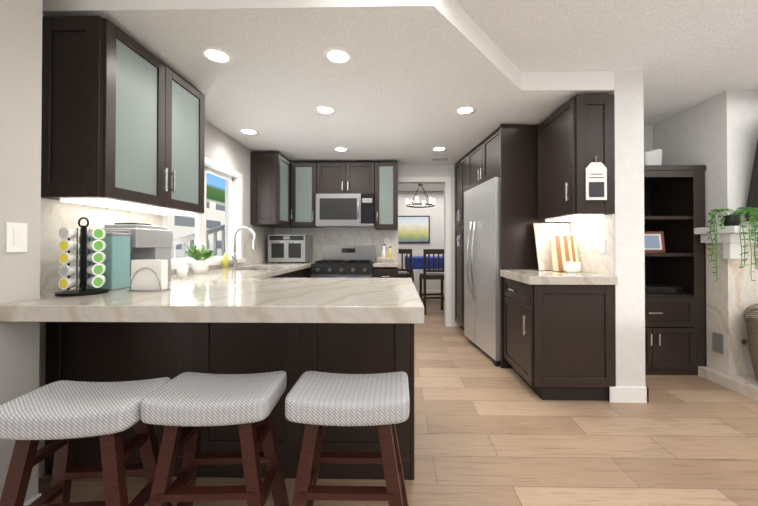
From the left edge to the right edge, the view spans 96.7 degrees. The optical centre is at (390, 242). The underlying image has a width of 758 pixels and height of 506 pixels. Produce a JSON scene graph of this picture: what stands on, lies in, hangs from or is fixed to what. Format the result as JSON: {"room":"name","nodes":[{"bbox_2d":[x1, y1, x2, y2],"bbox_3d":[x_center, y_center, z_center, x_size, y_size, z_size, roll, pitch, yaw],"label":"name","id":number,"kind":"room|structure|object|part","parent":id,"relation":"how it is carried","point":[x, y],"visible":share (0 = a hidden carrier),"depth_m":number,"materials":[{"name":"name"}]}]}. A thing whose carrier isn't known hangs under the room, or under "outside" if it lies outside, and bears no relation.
{"room":"kitchen","nodes":[
{"label":"kitchen","id":0,"kind":"room"},
{"bbox_2d":[0,0,273,502],"bbox_3d":[-1.654,-0.054,2.548,0.430,2.420,4.790,0,0,1],"label":"wall","id":1,"kind":"structure","parent":0,"point":[22,358],"depth_m":1.34,"materials":[{"name":"grey paint"}]},
{"bbox_2d":[6,222,27,251],"bbox_3d":[-1.457,-0.022,1.314,0.008,0.115,0.070,0,0,1],"label":"switch plate","id":2,"kind":"object","parent":1,"relation":"attached to","point":[16,237],"visible":1,"depth_m":1.31,"materials":[{"name":"white plastic"}]},
{"bbox_2d":[41,16,204,214],"bbox_3d":[-1.520,-0.650,2.048,0.370,0.887,0.855,0,0,1],"label":"upper cabinet","id":3,"kind":"object","parent":1,"relation":"attached to","point":[123,121],"visible":1,"depth_m":1.70,"materials":[{"name":"brown wood"}]},
{"bbox_2d":[40,198,275,290],"bbox_3d":[-1.678,0.020,3.212,0.011,0.452,3.156,0,0,1],"label":"backsplash","id":4,"kind":"structure","parent":1,"relation":"attached to","point":[56,215],"depth_m":1.83,"materials":[{"name":"stone"}]},
{"bbox_2d":[163,157,244,269],"bbox_3d":[-1.727,-0.286,3.142,0.162,0.985,1.290,0,0,1],"label":"window","id":5,"kind":"structure","parent":1,"relation":"in","point":[234,178],"depth_m":3.54,"materials":[{"name":"white"}]},
{"bbox_2d":[250,152,295,227],"bbox_3d":[-1.476,-0.646,4.396,0.370,0.855,0.792,0,0,1],"label":"upper cabinet","id":6,"kind":"object","parent":1,"relation":"attached to","point":[270,198],"visible":1,"depth_m":4.01,"materials":[{"name":"brown wood"}]},
{"bbox_2d":[42,0,613,164],"bbox_3d":[-0.026,-1.187,3.268,3.359,0.139,3.310,0,0,1],"label":"ceiling soffit","id":7,"kind":"structure","parent":0,"point":[406,81],"depth_m":2.28,"materials":[{"name":"white paint"}]},
{"bbox_2d":[199,47,233,64],"bbox_3d":[-1.049,-1.125,2.031,0.189,0.006,0.189,0,0,-5],"label":"recessed light","id":8,"kind":"object","parent":7,"relation":"attached to","point":[219,56],"depth_m":2.02,"materials":[{"name":"white plastic"}]},
{"bbox_2d":[239,128,258,134],"bbox_3d":[-1.424,-1.114,3.378,0.189,0.006,0.189,0,0,-5],"label":"recessed light","id":9,"kind":"object","parent":7,"relation":"attached to","point":[246,131],"depth_m":3.37,"materials":[{"name":"white plastic"}]},
{"bbox_2d":[314,105,336,114],"bbox_3d":[-0.553,-1.118,2.842,0.189,0.006,0.189,0,-1,-38],"label":"recessed light","id":10,"kind":"object","parent":7,"relation":"attached to","point":[324,110],"depth_m":2.84,"materials":[{"name":"white plastic"}]},
{"bbox_2d":[322,47,353,65],"bbox_3d":[-0.319,-1.125,2.037,0.189,0.006,0.189,0,0,-5],"label":"recessed light","id":11,"kind":"object","parent":7,"relation":"attached to","point":[333,56],"depth_m":2.03,"materials":[{"name":"white plastic"}]},
{"bbox_2d":[333,147,348,151],"bbox_3d":[-0.592,-1.109,4.003,0.189,0.006,0.189,0,0,-5],"label":"recessed light","id":12,"kind":"object","parent":7,"relation":"attached to","point":[339,149],"depth_m":3.99,"materials":[{"name":"white plastic"}]},
{"bbox_2d":[431,147,446,151],"bbox_3d":[0.568,-1.109,3.981,0.189,0.006,0.189,0,0,-5],"label":"recessed light","id":13,"kind":"object","parent":7,"relation":"attached to","point":[437,149],"depth_m":3.99,"materials":[{"name":"white plastic"}]},
{"bbox_2d":[430,157,449,160],"bbox_3d":[0.646,-1.103,4.419,0.240,0.010,0.160,0,0,1],"label":"ceiling air vent","id":14,"kind":"object","parent":7,"relation":"attached to","point":[440,158],"visible":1,"depth_m":4.39,"materials":[{"name":"white metal"}]},
{"bbox_2d":[454,106,475,114],"bbox_3d":[0.627,-1.118,2.850,0.189,0.006,0.189,0,0,-5],"label":"recessed light","id":15,"kind":"object","parent":7,"relation":"attached to","point":[463,110],"depth_m":2.84,"materials":[{"name":"white plastic"}]},
{"bbox_2d":[274,165,459,326],"bbox_3d":[0.034,0.035,4.837,3.720,2.280,0.150,0,0,1],"label":"wall","id":16,"kind":"structure","parent":0,"point":[426,170],"depth_m":4.76,"materials":[{"name":"paint"}]},
{"bbox_2d":[291,162,321,227],"bbox_3d":[-1.151,-0.644,4.620,0.339,0.855,0.332,0,0,1],"label":"upper cabinet","id":17,"kind":"object","parent":16,"relation":"attached to","point":[311,180],"depth_m":4.46,"materials":[{"name":"brown"}]},
{"bbox_2d":[276,230,397,260],"bbox_3d":[-0.758,0.033,4.768,1.732,0.452,0.011,0,0,1],"label":"backsplash","id":18,"kind":"structure","parent":16,"relation":"attached to","point":[320,237],"depth_m":4.76,"materials":[{"name":"stone"}]},
{"bbox_2d":[384,238,389,246],"bbox_3d":[-0.058,-0.005,4.746,0.080,0.120,0.006,0,0,1],"label":"electrical outlet","id":19,"kind":"object","parent":18,"relation":"attached to","point":[387,241],"visible":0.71,"depth_m":4.74,"materials":[{"name":"white plastic"}]},
{"bbox_2d":[319,162,374,194],"bbox_3d":[-0.596,-0.858,4.612,0.763,0.426,0.332,0,0,1],"label":"upper cabinet","id":20,"kind":"object","parent":16,"relation":"attached to","point":[334,177],"depth_m":4.45,"materials":[{"name":"brown wood"}]},
{"bbox_2d":[316,194,374,226],"bbox_3d":[-0.598,-0.432,4.553,0.757,0.420,0.417,0,0,1],"label":"microwave","id":21,"kind":"object","parent":20,"relation":"attached to","point":[345,210],"visible":0.94,"depth_m":4.39,"materials":[{"name":"silver metal"}]},
{"bbox_2d":[375,162,397,229],"bbox_3d":[-0.058,-0.629,4.600,0.306,0.885,0.332,0,0,1],"label":"upper cabinet","id":22,"kind":"object","parent":16,"relation":"attached to","point":[386,173],"depth_m":4.44,"materials":[{"name":"brown"}]},
{"bbox_2d":[398,177,450,318],"bbox_3d":[0.473,0.119,4.746,0.740,2.110,0.012,0,0,1],"label":"door frame","id":23,"kind":"structure","parent":16,"relation":"attached to","point":[447,180],"depth_m":4.74,"materials":[{"name":"white"}]},
{"bbox_2d":[38,294,757,505],"bbox_3d":[1.008,1.214,3.443,11.000,0.100,12.100,0,0,1],"label":"floor","id":24,"kind":"structure","parent":0,"point":[487,432],"depth_m":1.92,"materials":[{"name":"brown wood"}]},
{"bbox_2d":[0,377,171,505],"bbox_3d":[-1.001,0.821,1.113,0.452,0.656,0.272,0,0,-5],"label":"stool","id":25,"kind":"object","parent":24,"relation":"on","point":[63,415],"visible":0.96,"depth_m":1.04,"materials":[{"name":"white fabric"}]},
{"bbox_3d":[-1.001,0.537,1.116,0.405,0.098,0.265,0,0,-5],"label":"seat","id":26,"kind":"part","parent":25,"relation":"part of","materials":[{"name":"fabric"}]},
{"bbox_2d":[45,268,308,476],"bbox_3d":[-1.368,0.737,3.220,0.630,0.845,3.117,0,0,1],"label":"base cabinet","id":27,"kind":"object","parent":24,"relation":"on","point":[104,351],"depth_m":1.67,"materials":[{"name":"brown wood"}]},
{"bbox_2d":[0,261,314,321],"bbox_3d":[-1.342,0.350,3.013,0.690,0.210,3.537,0,0,1],"label":"countertop","id":28,"kind":"structure","parent":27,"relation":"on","point":[50,307],"depth_m":1.35,"materials":[{"name":"white stone"}]},
{"bbox_2d":[55,217,108,296],"bbox_3d":[-1.413,0.057,1.548,0.184,0.350,0.184,0,0,1],"label":"pod carousel","id":29,"kind":"object","parent":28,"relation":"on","point":[67,280],"visible":0.98,"depth_m":1.52,"materials":[{"name":"black metal"}]},
{"bbox_2d":[79,223,172,289],"bbox_3d":[-1.462,0.061,1.874,0.210,0.347,0.440,0,0,1],"label":"coffee maker","id":30,"kind":"object","parent":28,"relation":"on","point":[126,243],"visible":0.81,"depth_m":1.80,"materials":[{"name":"grey plastic"}]},
{"bbox_2d":[127,260,170,290],"bbox_3d":[-1.190,0.158,1.663,0.170,0.150,0.070,0,0,1],"label":"napkin holder","id":31,"kind":"object","parent":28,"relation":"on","point":[149,275],"visible":1,"depth_m":1.64,"materials":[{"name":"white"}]},
{"bbox_2d":[176,265,187,277],"bbox_3d":[-1.453,0.196,2.348,0.072,0.085,0.071,0,0,1],"label":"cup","id":32,"kind":"object","parent":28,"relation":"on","point":[182,271],"visible":1,"depth_m":2.32,"materials":[{"name":"white ceramic"}]},
{"bbox_2d":[185,245,217,273],"bbox_3d":[-1.519,0.122,2.705,0.274,0.238,0.272,0,0,1],"label":"potted plant","id":33,"kind":"object","parent":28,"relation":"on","point":[199,266],"visible":1,"depth_m":2.65,"materials":[{"name":"green plant"}]},
{"bbox_2d":[222,252,228,268],"bbox_3d":[-1.596,0.167,3.251,0.060,0.158,0.058,0,0,1],"label":"soap bottle","id":34,"kind":"object","parent":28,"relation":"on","point":[225,261],"visible":1,"depth_m":3.23,"materials":[{"name":"yellow plastic"}]},
{"bbox_2d":[231,226,255,266],"bbox_3d":[-1.496,0.039,3.392,0.250,0.416,0.132,0,0,1],"label":"faucet","id":35,"kind":"object","parent":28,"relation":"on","point":[234,258],"visible":1,"depth_m":3.42,"materials":[{"name":"silver metal"}]},
{"bbox_2d":[268,235,312,262],"bbox_3d":[-1.333,0.076,4.474,0.480,0.360,0.426,0,0,1],"label":"toaster oven","id":36,"kind":"object","parent":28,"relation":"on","point":[289,248],"visible":0.98,"depth_m":4.30,"materials":[{"name":"silver metal"}]},
{"bbox_2d":[140,371,288,505],"bbox_3d":[-0.599,0.821,1.186,0.452,0.656,0.272,0,0,-2],"label":"stool","id":37,"kind":"object","parent":24,"relation":"on","point":[194,402],"visible":1,"depth_m":1.10,"materials":[{"name":"white fabric"}]},
{"bbox_3d":[-0.599,0.538,1.188,0.405,0.098,0.265,0,0,-2],"label":"seat","id":38,"kind":"part","parent":37,"relation":"part of","materials":[{"name":"fabric"}]},
{"bbox_2d":[173,323,413,479],"bbox_3d":[-0.479,0.727,1.990,1.194,0.845,0.690,0,0,1],"label":"peninsula base cabinet","id":39,"kind":"object","parent":24,"relation":"on","point":[295,349],"depth_m":1.65,"materials":[{"name":"brown wood"}]},
{"bbox_2d":[100,273,423,323],"bbox_3d":[-0.444,0.266,1.779,1.152,0.062,1.104,0,0,1],"label":"countertop","id":40,"kind":"structure","parent":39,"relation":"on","point":[252,293],"depth_m":1.31,"materials":[{"name":"white stone"}]},
{"bbox_2d":[311,245,375,277],"bbox_3d":[-0.594,0.602,4.389,0.750,1.140,0.718,0,0,1],"label":"range","id":41,"kind":"object","parent":24,"relation":"on","point":[347,261],"visible":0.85,"depth_m":4.19,"materials":[{"name":"silver metal"}]},
{"bbox_2d":[285,371,409,505],"bbox_3d":[-0.139,0.821,1.187,0.452,0.656,0.272,0,0,1],"label":"stool","id":42,"kind":"object","parent":24,"relation":"on","point":[316,402],"visible":1,"depth_m":1.09,"materials":[{"name":"white fabric"}]},
{"bbox_3d":[-0.139,0.538,1.190,0.405,0.098,0.265,0,0,1],"label":"seat","id":43,"kind":"part","parent":42,"relation":"part of","materials":[{"name":"fabric"}]},
{"bbox_2d":[373,267,397,277],"bbox_3d":[-0.056,0.747,4.417,0.300,0.845,0.675,0,0,1],"label":"base cabinet","id":44,"kind":"object","parent":24,"relation":"on","point":[378,272],"depth_m":4.12,"materials":[{"name":"brown wood"}]},
{"bbox_2d":[373,261,398,266],"bbox_3d":[-0.055,0.278,4.440,0.315,0.042,0.637,0,0,1],"label":"countertop","id":45,"kind":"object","parent":44,"relation":"on","point":[381,263],"depth_m":4.12,"materials":[{"name":"white stone"}]},
{"bbox_2d":[378,244,394,261],"bbox_3d":[-0.057,0.136,4.502,0.230,0.240,0.160,0,0,1],"label":"bottle","id":46,"kind":"object","parent":45,"relation":"on","point":[384,254],"visible":0.9,"depth_m":4.49,"materials":[{"name":"yellow glass"}]},
{"bbox_2d":[398,249,413,282],"bbox_3d":[0.185,0.645,5.964,0.420,1.080,0.420,0,0,9],"label":"dining chair","id":47,"kind":"object","parent":24,"relation":"on","point":[410,274],"visible":0.42,"depth_m":5.75,"materials":[{"name":"black wood"}]},
{"bbox_2d":[405,256,441,271],"bbox_3d":[0.969,0.735,6.747,1.366,0.912,1.064,0,0,1],"label":"dining table","id":48,"kind":"object","parent":24,"relation":"on","point":[417,262],"visible":0.29,"depth_m":6.23,"materials":[{"name":"blue fabric"}]},
{"bbox_2d":[419,249,443,314],"bbox_3d":[0.732,0.643,5.753,0.420,1.080,0.420,0,0,-5],"label":"dining chair","id":49,"kind":"object","parent":24,"relation":"on","point":[424,276],"visible":0.71,"depth_m":5.55,"materials":[{"name":"black wood"}]},
{"bbox_2d":[464,177,499,366],"bbox_3d":[1.221,0.273,3.654,0.715,1.785,0.920,0,0,-6],"label":"refrigerator","id":50,"kind":"object","parent":24,"relation":"on","point":[482,266],"visible":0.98,"depth_m":3.46,"materials":[{"name":"grey metal"}]},
{"bbox_2d":[455,154,518,339],"bbox_3d":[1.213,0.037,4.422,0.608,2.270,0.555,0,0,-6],"label":"tall cabinet","id":51,"kind":"object","parent":24,"relation":"on","point":[509,219],"depth_m":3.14,"materials":[{"name":"brown wood"}]},
{"bbox_2d":[504,277,615,400],"bbox_3d":[1.321,0.732,2.786,0.645,0.853,0.650,0,0,1],"label":"base unit","id":52,"kind":"object","parent":24,"relation":"on","point":[559,342],"visible":0.9,"depth_m":2.47,"materials":[{"name":"brown wood"}]},
{"bbox_2d":[500,269,617,284],"bbox_3d":[1.325,0.274,2.811,0.637,0.062,0.752,0,0,1],"label":"countertop","id":53,"kind":"structure","parent":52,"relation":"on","point":[532,276],"depth_m":2.44,"materials":[{"name":"white stone"}]},
{"bbox_2d":[533,223,578,270],"bbox_3d":[1.470,0.030,2.983,0.320,0.427,0.236,0,0,1],"label":"cutting boards","id":54,"kind":"object","parent":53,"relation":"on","point":[556,246],"visible":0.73,"depth_m":2.98,"materials":[{"name":"wood"}]},
{"bbox_2d":[564,262,580,272],"bbox_3d":[1.496,0.200,2.772,0.124,0.085,0.124,0,0,1],"label":"bowl","id":55,"kind":"object","parent":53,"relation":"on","point":[572,267],"visible":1,"depth_m":2.72,"materials":[{"name":"white ceramic"}]},
{"bbox_2d":[644,165,705,374],"bbox_3d":[2.325,0.239,3.248,0.910,1.845,0.658,0,0,1],"label":"bookcase","id":56,"kind":"object","parent":24,"relation":"on","point":[675,323],"visible":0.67,"depth_m":2.96,"materials":[{"name":"brown wood"}]},
{"bbox_2d":[644,149,661,164],"bbox_3d":[2.505,-0.799,3.262,0.183,0.204,0.120,0,0,1],"label":"sculpture","id":57,"kind":"object","parent":56,"relation":"on","point":[652,157],"visible":0.56,"depth_m":3.20,"materials":[{"name":"white"}]},
{"bbox_2d":[644,231,665,252],"bbox_3d":[2.445,-0.009,3.168,0.220,0.199,0.046,0,0,9],"label":"picture frame","id":58,"kind":"object","parent":56,"relation":"in","point":[654,242],"visible":0.64,"depth_m":3.15,"materials":[{"name":"brown wood"}]},
{"bbox_2d":[645,284,682,292],"bbox_3d":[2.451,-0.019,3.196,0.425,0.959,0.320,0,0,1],"label":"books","id":59,"kind":"object","parent":56,"relation":"in","point":[657,288],"visible":0.29,"depth_m":3.07,"materials":[{"name":"black"}]},
{"bbox_2d":[398,191,443,289],"bbox_3d":[0.793,-0.009,7.983,6.100,2.420,0.150,0,0,1],"label":"wall","id":60,"kind":"structure","parent":0,"point":[435,213],"depth_m":7.90,"materials":[{"name":"paint"}]},
{"bbox_2d":[398,216,429,242],"bbox_3d":[0.452,-0.319,7.895,0.920,0.640,0.035,0,0,1],"label":"framed picture","id":61,"kind":"object","parent":60,"relation":"attached to","point":[413,229],"visible":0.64,"depth_m":7.88,"materials":[{"name":"black wood"}]},
{"bbox_2d":[417,290,443,293],"bbox_3d":[0.792,1.146,7.891,5.800,0.110,0.013,0,0,1],"label":"baseboard","id":62,"kind":"structure","parent":60,"relation":"attached to","point":[427,291],"depth_m":7.88,"materials":[{"name":"white wood"}]},
{"bbox_2d":[467,124,537,191],"bbox_3d":[1.292,-0.875,3.670,0.608,0.460,0.967,0,0,-6],"label":"upper cabinet","id":63,"kind":"object","parent":0,"relation":"attached to","point":[506,154],"depth_m":3.16,"materials":[{"name":"brown wood"}]},
{"bbox_2d":[398,0,757,190],"bbox_3d":[1.008,-1.306,3.464,11.000,0.100,12.100,0,0,1],"label":"ceiling","id":64,"kind":"structure","parent":0,"point":[683,55],"depth_m":2.12,"materials":[{"name":"white paint"}]},
{"bbox_2d":[406,184,434,207],"bbox_3d":[0.589,-0.978,6.670,0.589,0.501,0.572,0,0,1],"label":"chandelier","id":65,"kind":"object","parent":64,"relation":"hanging from","point":[431,201],"visible":0.94,"depth_m":6.60,"materials":[{"name":"black metal"}]},
{"bbox_2d":[608,70,644,386],"bbox_3d":[1.766,-0.045,3.594,0.210,2.420,2.270,0,0,1],"label":"wall column","id":66,"kind":"structure","parent":0,"point":[627,92],"depth_m":2.46,"materials":[{"name":"paint"}]},
{"bbox_2d":[537,95,614,220],"bbox_3d":[1.478,-0.643,2.795,0.330,0.887,0.650,0,0,1],"label":"upper cabinet","id":67,"kind":"object","parent":66,"relation":"attached to","point":[575,136],"visible":1,"depth_m":2.49,"materials":[{"name":"brown wood"}]},
{"bbox_2d":[586,156,606,199],"bbox_3d":[1.500,-0.476,2.458,0.150,0.322,0.011,0,0,1],"label":"sign","id":68,"kind":"object","parent":67,"relation":"attached to","point":[596,180],"visible":1,"depth_m":2.46,"materials":[{"name":"white"}]},
{"bbox_2d":[564,214,614,275],"bbox_3d":[1.639,0.016,2.821,0.011,0.452,0.719,0,0,1],"label":"backsplash","id":69,"kind":"structure","parent":66,"relation":"attached to","point":[587,232],"depth_m":2.68,"materials":[{"name":"stone"}]},
{"bbox_2d":[599,237,605,252],"bbox_3d":[1.625,0.017,2.591,0.006,0.120,0.080,0,0,1],"label":"electrical outlet","id":70,"kind":"object","parent":69,"relation":"attached to","point":[602,244],"visible":1,"depth_m":2.58,"materials":[{"name":"white plastic"}]},
{"bbox_2d":[619,386,648,402],"bbox_3d":[1.862,1.102,2.697,0.012,0.110,0.523,0,0,1],"label":"baseboard","id":71,"kind":"structure","parent":66,"relation":"attached to","point":[641,393],"depth_m":2.44,"materials":[{"name":"white"}]},
{"bbox_2d":[644,90,757,365],"bbox_3d":[3.935,-0.048,3.231,4.140,2.420,0.955,0,0,1],"label":"wall","id":72,"kind":"structure","parent":0,"point":[717,135],"depth_m":2.76,"materials":[{"name":"paint"}]},
{"bbox_2d":[698,243,757,400],"bbox_3d":[4.338,0.561,2.576,3.310,1.190,0.720,0,0,1],"label":"fireplace surround","id":73,"kind":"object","parent":72,"relation":"attached to","point":[731,294],"depth_m":2.75,"materials":[{"name":"white stone"}]},
{"bbox_2d":[694,226,757,258],"bbox_3d":[4.321,-0.002,2.736,3.350,0.260,0.360,0,0,1],"label":"mantel shelf","id":74,"kind":"object","parent":73,"relation":"attached to","point":[728,237],"visible":0.92,"depth_m":2.69,"materials":[{"name":"white wood"}]},
{"bbox_2d":[707,207,757,281],"bbox_3d":[2.774,0.039,2.617,0.471,0.630,0.260,0,0,1],"label":"plant","id":75,"kind":"object","parent":74,"relation":"on","point":[734,219],"visible":0.98,"depth_m":2.61,"materials":[{"name":"green plant"}]},
{"bbox_2d":[712,332,746,353],"bbox_3d":[2.815,0.838,2.803,0.145,0.160,0.139,0,0,1],"label":"vent","id":76,"kind":"object","parent":73,"relation":"attached to","point":[718,342],"visible":0.94,"depth_m":2.81,"materials":[{"name":"silver metal"}]},
{"bbox_2d":[743,303,757,381],"bbox_3d":[2.940,0.773,2.460,0.504,0.603,0.504,0,0,1],"label":"wicker basket","id":77,"kind":"object","parent":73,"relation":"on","point":[750,317],"visible":1,"depth_m":2.54,"materials":[{"name":"beige wicker"}]},
{"bbox_2d":[744,140,757,220],"bbox_3d":[3.659,-0.613,2.659,1.550,0.873,0.206,0,0,1],"label":"tv","id":78,"kind":"object","parent":72,"relation":"attached to","point":[752,200],"visible":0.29,"depth_m":2.69,"materials":[{"name":"black"}]},
{"label":"outside","id":79,"kind":"structure","parent":0,"visible":0},
{"bbox_2d":[167,172,224,258],"bbox_3d":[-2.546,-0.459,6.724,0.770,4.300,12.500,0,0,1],"label":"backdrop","id":80,"kind":"structure","parent":79,"point":[182,227],"depth_m":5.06,"materials":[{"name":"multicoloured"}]}
]}

